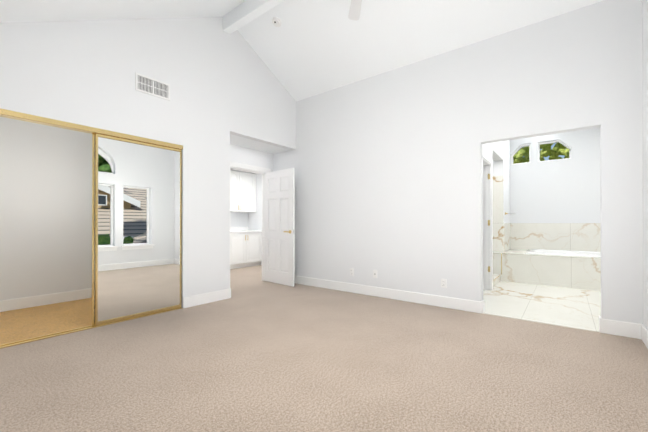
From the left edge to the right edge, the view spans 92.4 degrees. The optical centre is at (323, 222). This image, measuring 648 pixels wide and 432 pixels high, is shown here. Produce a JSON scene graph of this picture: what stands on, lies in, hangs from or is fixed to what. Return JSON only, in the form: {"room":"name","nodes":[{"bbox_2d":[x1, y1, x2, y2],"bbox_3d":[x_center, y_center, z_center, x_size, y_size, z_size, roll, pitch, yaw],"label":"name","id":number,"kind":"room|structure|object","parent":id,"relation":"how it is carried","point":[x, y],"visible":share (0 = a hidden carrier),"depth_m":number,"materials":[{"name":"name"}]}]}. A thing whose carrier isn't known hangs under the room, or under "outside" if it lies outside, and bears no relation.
{"room":"empty bedroom","nodes":[
{"label":"empty bedroom","id":0,"kind":"room"},
{"bbox_2d":[0,117,91,300],"bbox_3d":[-3.705,-0.262,4.227,0.120,2.720,3.090,0,0,38],"label":"wall","id":1,"kind":"structure","parent":0,"point":[45,209],"depth_m":4.12,"materials":[{"name":"white paint"}]},
{"bbox_2d":[0,288,91,311],"bbox_3d":[-3.613,1.026,4.227,0.019,0.136,2.970,0,0,38],"label":"baseboard","id":2,"kind":"structure","parent":1,"relation":"attached to","point":[33,301],"depth_m":4.10,"materials":[{"name":"white wood"}]},
{"bbox_2d":[0,0,245,22],"bbox_3d":[-0.597,-2.184,1.852,4.750,1.872,3.150,0,0,38],"label":"ceiling","id":3,"kind":"structure","parent":0,"point":[38,10],"depth_m":3.11,"materials":[{"name":"white paint"}]},
{"bbox_2d":[223,0,283,33],"bbox_3d":[0.339,-2.856,3.122,4.430,0.220,0.120,0,0,38],"label":"ridge beam","id":4,"kind":"structure","parent":3,"relation":"attached to","point":[241,15],"depth_m":4.16,"materials":[{"name":"white"}]},
{"bbox_2d":[348,0,361,19],"bbox_3d":[0.344,-2.561,3.058,1.310,0.370,1.267,0,0,38],"label":"ceiling fan","id":5,"kind":"object","parent":4,"relation":"hanging from","point":[355,10],"visible":1,"depth_m":3.60,"materials":[{"name":"white"}]},
{"bbox_2d":[0,17,295,307],"bbox_3d":[-1.936,-0.973,3.898,0.120,4.140,4.740,0,0,38],"label":"wall","id":6,"kind":"structure","parent":0,"point":[224,85],"depth_m":3.95,"materials":[{"name":"white paint"}]},
{"bbox_2d":[0,108,182,348],"bbox_3d":[-2.420,0.055,3.245,0.094,2.080,1.900,0,0,38],"label":"mirrored closet doors","id":7,"kind":"structure","parent":6,"relation":"in","point":[136,227],"depth_m":3.52,"materials":[{"name":"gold glass"}]},
{"bbox_2d":[135,72,169,100],"bbox_3d":[-2.022,-1.604,3.682,0.010,0.200,0.390,0,0,38],"label":"air vent","id":8,"kind":"object","parent":6,"relation":"in","point":[151,86],"visible":1,"depth_m":3.67,"materials":[{"name":"white plastic"}]},
{"bbox_2d":[183,288,230,308],"bbox_3d":[-1.577,1.028,4.243,0.019,0.140,0.716,0,0,38],"label":"baseboard","id":9,"kind":"structure","parent":6,"relation":"attached to","point":[190,301],"depth_m":4.21,"materials":[{"name":"white wood"}]},
{"bbox_2d":[230,212,247,226],"bbox_3d":[-2.894,-0.252,7.467,0.120,2.720,2.780,0,0,38],"label":"wall","id":10,"kind":"structure","parent":0,"point":[238,219],"depth_m":8.19,"materials":[{"name":"white paint"}]},
{"bbox_2d":[230,227,249,230],"bbox_3d":[-2.669,0.159,7.634,0.020,0.100,1.990,0,0,38],"label":"backsplash","id":11,"kind":"structure","parent":10,"relation":"attached to","point":[231,228],"depth_m":8.17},
{"bbox_2d":[230,170,255,212],"bbox_3d":[-2.262,-0.775,7.895,0.346,1.010,1.083,0,0,38],"label":"upper cabinet","id":12,"kind":"object","parent":10,"relation":"attached to","point":[242,191],"depth_m":7.87,"materials":[{"name":"white wood"}]},
{"bbox_2d":[230,144,272,171],"bbox_3d":[-1.039,-0.256,6.024,0.120,2.720,2.780,0,0,38],"label":"wall","id":13,"kind":"structure","parent":0,"point":[247,156],"depth_m":5.57,"materials":[{"name":"white paint"}]},
{"bbox_2d":[230,162,270,280],"bbox_3d":[-1.383,0.040,5.581,0.156,2.125,0.990,0,0,38],"label":"door frame","id":14,"kind":"structure","parent":13,"relation":"attached to","point":[255,169],"depth_m":5.87,"materials":[{"name":"white wood"}]},
{"bbox_2d":[265,168,294,286],"bbox_3d":[-0.810,0.080,5.560,0.812,2.020,0.139,0,0,43],"label":"door","id":15,"kind":"structure","parent":13,"relation":"in","point":[279,226],"depth_m":5.52,"materials":[{"name":"white wood"}]},
{"bbox_2d":[248,173,261,264],"bbox_3d":[-1.150,-0.250,7.795,2.230,2.720,0.120,0,0,38],"label":"wall","id":16,"kind":"structure","parent":0,"point":[254,220],"depth_m":8.19,"materials":[{"name":"white paint"}]},
{"bbox_2d":[230,134,289,153],"bbox_3d":[-1.223,-1.424,5.303,0.480,0.190,1.410,0,0,38],"label":"ceiling","id":17,"kind":"structure","parent":0,"point":[249,143],"depth_m":5.36,"materials":[{"name":"white paint"}]},
{"bbox_2d":[0,265,647,431],"bbox_3d":[-0.919,1.147,3.829,7.760,0.100,6.150,0,0,38],"label":"floor carpet","id":18,"kind":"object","parent":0,"point":[254,353],"visible":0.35,"depth_m":2.26,"materials":[{"name":"beige carpet"}]},
{"bbox_2d":[0,298,91,344],"bbox_3d":[-3.029,1.094,3.772,1.500,0.004,2.970,0,0,38],"label":"carpet floor","id":19,"kind":"structure","parent":18,"relation":"on","point":[25,323],"depth_m":3.50,"materials":[{"name":"brown carpet"}]},
{"bbox_2d":[230,235,233,268],"bbox_3d":[-2.725,0.677,7.076,0.616,0.860,1.023,0,0,38],"label":"base cabinet","id":20,"kind":"object","parent":18,"relation":"on","point":[231,236],"depth_m":7.32,"materials":[{"name":"white wood"}]},
{"bbox_2d":[234,231,261,268],"bbox_3d":[-2.155,0.680,7.807,0.616,0.860,1.083,0,0,38],"label":"base cabinet","id":21,"kind":"object","parent":18,"relation":"on","point":[245,247],"depth_m":7.68,"materials":[{"name":"white wood"}]},
{"bbox_2d":[230,231,237,234],"bbox_3d":[-2.428,0.228,7.446,0.631,0.040,1.990,0,0,38],"label":"countertop","id":22,"kind":"structure","parent":21,"relation":"on","point":[231,232],"depth_m":7.34,"materials":[{"name":"white stone"}]},
{"bbox_2d":[238,0,603,100],"bbox_3d":[0.859,-2.626,3.724,4.750,0.975,1.590,0,0,38],"label":"ceiling","id":23,"kind":"structure","parent":0,"point":[307,49],"depth_m":4.10,"materials":[{"name":"white paint"}]},
{"bbox_2d":[272,17,281,26],"bbox_3d":[-0.657,-2.783,4.325,0.136,0.085,0.126,0,0,38],"label":"smoke detector","id":24,"kind":"object","parent":23,"relation":"attached to","point":[276,21],"visible":1,"depth_m":4.30,"materials":[{"name":"white plastic"}]},
{"bbox_2d":[273,0,642,323],"bbox_3d":[1.073,-0.585,4.482,5.350,3.368,0.120,0,0,38],"label":"wall","id":25,"kind":"structure","parent":0,"point":[388,166],"depth_m":3.94,"materials":[{"name":"white paint"}]},
{"bbox_2d":[350,268,353,275],"bbox_3d":[0.438,0.780,4.890,0.070,0.114,0.010,0,0,38],"label":"electrical outlet","id":26,"kind":"object","parent":25,"relation":"attached to","point":[351,271],"visible":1,"depth_m":4.89,"materials":[{"name":"white plastic"}]},
{"bbox_2d":[373,270,376,277],"bbox_3d":[0.761,0.769,4.638,0.070,0.114,0.010,0,0,38],"label":"electrical outlet","id":27,"kind":"object","parent":25,"relation":"attached to","point":[374,273],"visible":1,"depth_m":4.64,"materials":[{"name":"white plastic"}]},
{"bbox_2d":[295,276,483,312],"bbox_3d":[0.467,1.030,4.873,3.666,0.140,0.060,0,0,38],"label":"baseboard","id":28,"kind":"structure","parent":25,"relation":"attached to","point":[434,300],"depth_m":4.39,"materials":[{"name":"white wood"}]},
{"bbox_2d":[441,279,446,287],"bbox_3d":[1.550,0.787,4.024,0.070,0.114,0.010,0,0,38],"label":"electrical outlet","id":29,"kind":"object","parent":25,"relation":"attached to","point":[443,283],"visible":1,"depth_m":4.02,"materials":[{"name":"white plastic"}]},
{"bbox_2d":[599,316,639,338],"bbox_3d":[2.861,1.024,3.018,0.276,0.140,0.046,0,0,38],"label":"baseboard","id":30,"kind":"structure","parent":25,"relation":"attached to","point":[625,329],"depth_m":3.00,"materials":[{"name":"white wood"}]},
{"bbox_2d":[483,140,509,230],"bbox_3d":[2.896,-0.398,5.407,0.150,3.000,3.580,0,0,38],"label":"wall","id":31,"kind":"structure","parent":0,"point":[498,153],"depth_m":6.01,"materials":[{"name":"white paint"}]},
{"bbox_2d":[483,152,492,289],"bbox_3d":[2.405,0.038,4.761,0.165,2.116,0.940,0,0,38],"label":"door frame","id":32,"kind":"structure","parent":31,"relation":"attached to","point":[487,223],"depth_m":5.05,"materials":[{"name":"white wood"}]},
{"bbox_2d":[483,281,600,331],"bbox_3d":[3.341,1.148,4.980,3.530,0.104,3.700,0,0,38],"label":"floor","id":33,"kind":"structure","parent":0,"point":[576,308],"depth_m":4.14,"materials":[{"name":"tile"}]},
{"bbox_2d":[493,274,500,286],"bbox_3d":[3.003,1.036,5.535,0.135,0.124,0.852,0,0,38],"label":"shower curb","id":34,"kind":"object","parent":33,"relation":"on","point":[496,279],"visible":0.54,"depth_m":5.58,"materials":[{"name":"stone"}]},
{"bbox_2d":[493,249,600,290],"bbox_3d":[4.111,0.821,5.962,3.511,0.558,1.174,0,0,38],"label":"bathtub","id":35,"kind":"object","parent":33,"relation":"on","point":[570,269],"visible":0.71,"depth_m":5.42,"materials":[{"name":"stone"}]},
{"bbox_2d":[510,128,599,222],"bbox_3d":[4.514,-0.445,6.492,3.770,3.100,0.120,0,0,38],"label":"wall","id":36,"kind":"structure","parent":0,"point":[563,191],"depth_m":6.24,"materials":[{"name":"white paint"}]},
{"bbox_2d":[511,140,570,164],"bbox_3d":[4.532,-1.465,6.519,1.030,0.420,0.060,0,0,38],"label":"window","id":37,"kind":"structure","parent":36,"relation":"in","point":[539,144],"depth_m":6.50,"materials":[{"name":"white"}]},
{"bbox_2d":[493,176,600,251],"bbox_3d":[3.847,0.092,5.634,3.530,2.020,2.050,0,0,38],"label":"cladding","id":38,"kind":"object","parent":36,"relation":"attached to","point":[568,236],"visible":0.31,"depth_m":6.16,"materials":[{"name":"white stone"}]},
{"bbox_2d":[642,0,647,329],"bbox_3d":[1.687,-0.983,1.079,0.200,4.140,4.740,0,0,38],"label":"wall","id":39,"kind":"structure","parent":0,"point":[645,136],"depth_m":2.82,"materials":[{"name":"white paint"}]},
{"bbox_2d":[636,323,647,348],"bbox_3d":[1.600,1.018,1.140,0.019,0.140,4.500,0,0,38],"label":"baseboard","id":40,"kind":"structure","parent":39,"relation":"attached to","point":[643,331],"depth_m":2.79,"materials":[{"name":"white wood"}]},
{"label":"outside","id":41,"kind":"structure","parent":0,"visible":0},
{"bbox_3d":[7.088,4.386,0.722,90.000,0.200,90.000,0,0,38],"label":"ground","id":42,"kind":"structure","parent":41,"visible":0},
{"bbox_2d":[513,142,568,163],"bbox_3d":[6.711,-0.052,9.816,5.053,8.736,2.920,0,0,38],"label":"tree","id":43,"kind":"object","parent":42,"relation":"on","point":[556,150],"visible":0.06,"depth_m":9.05,"materials":[{"name":"green plant"}]}
]}

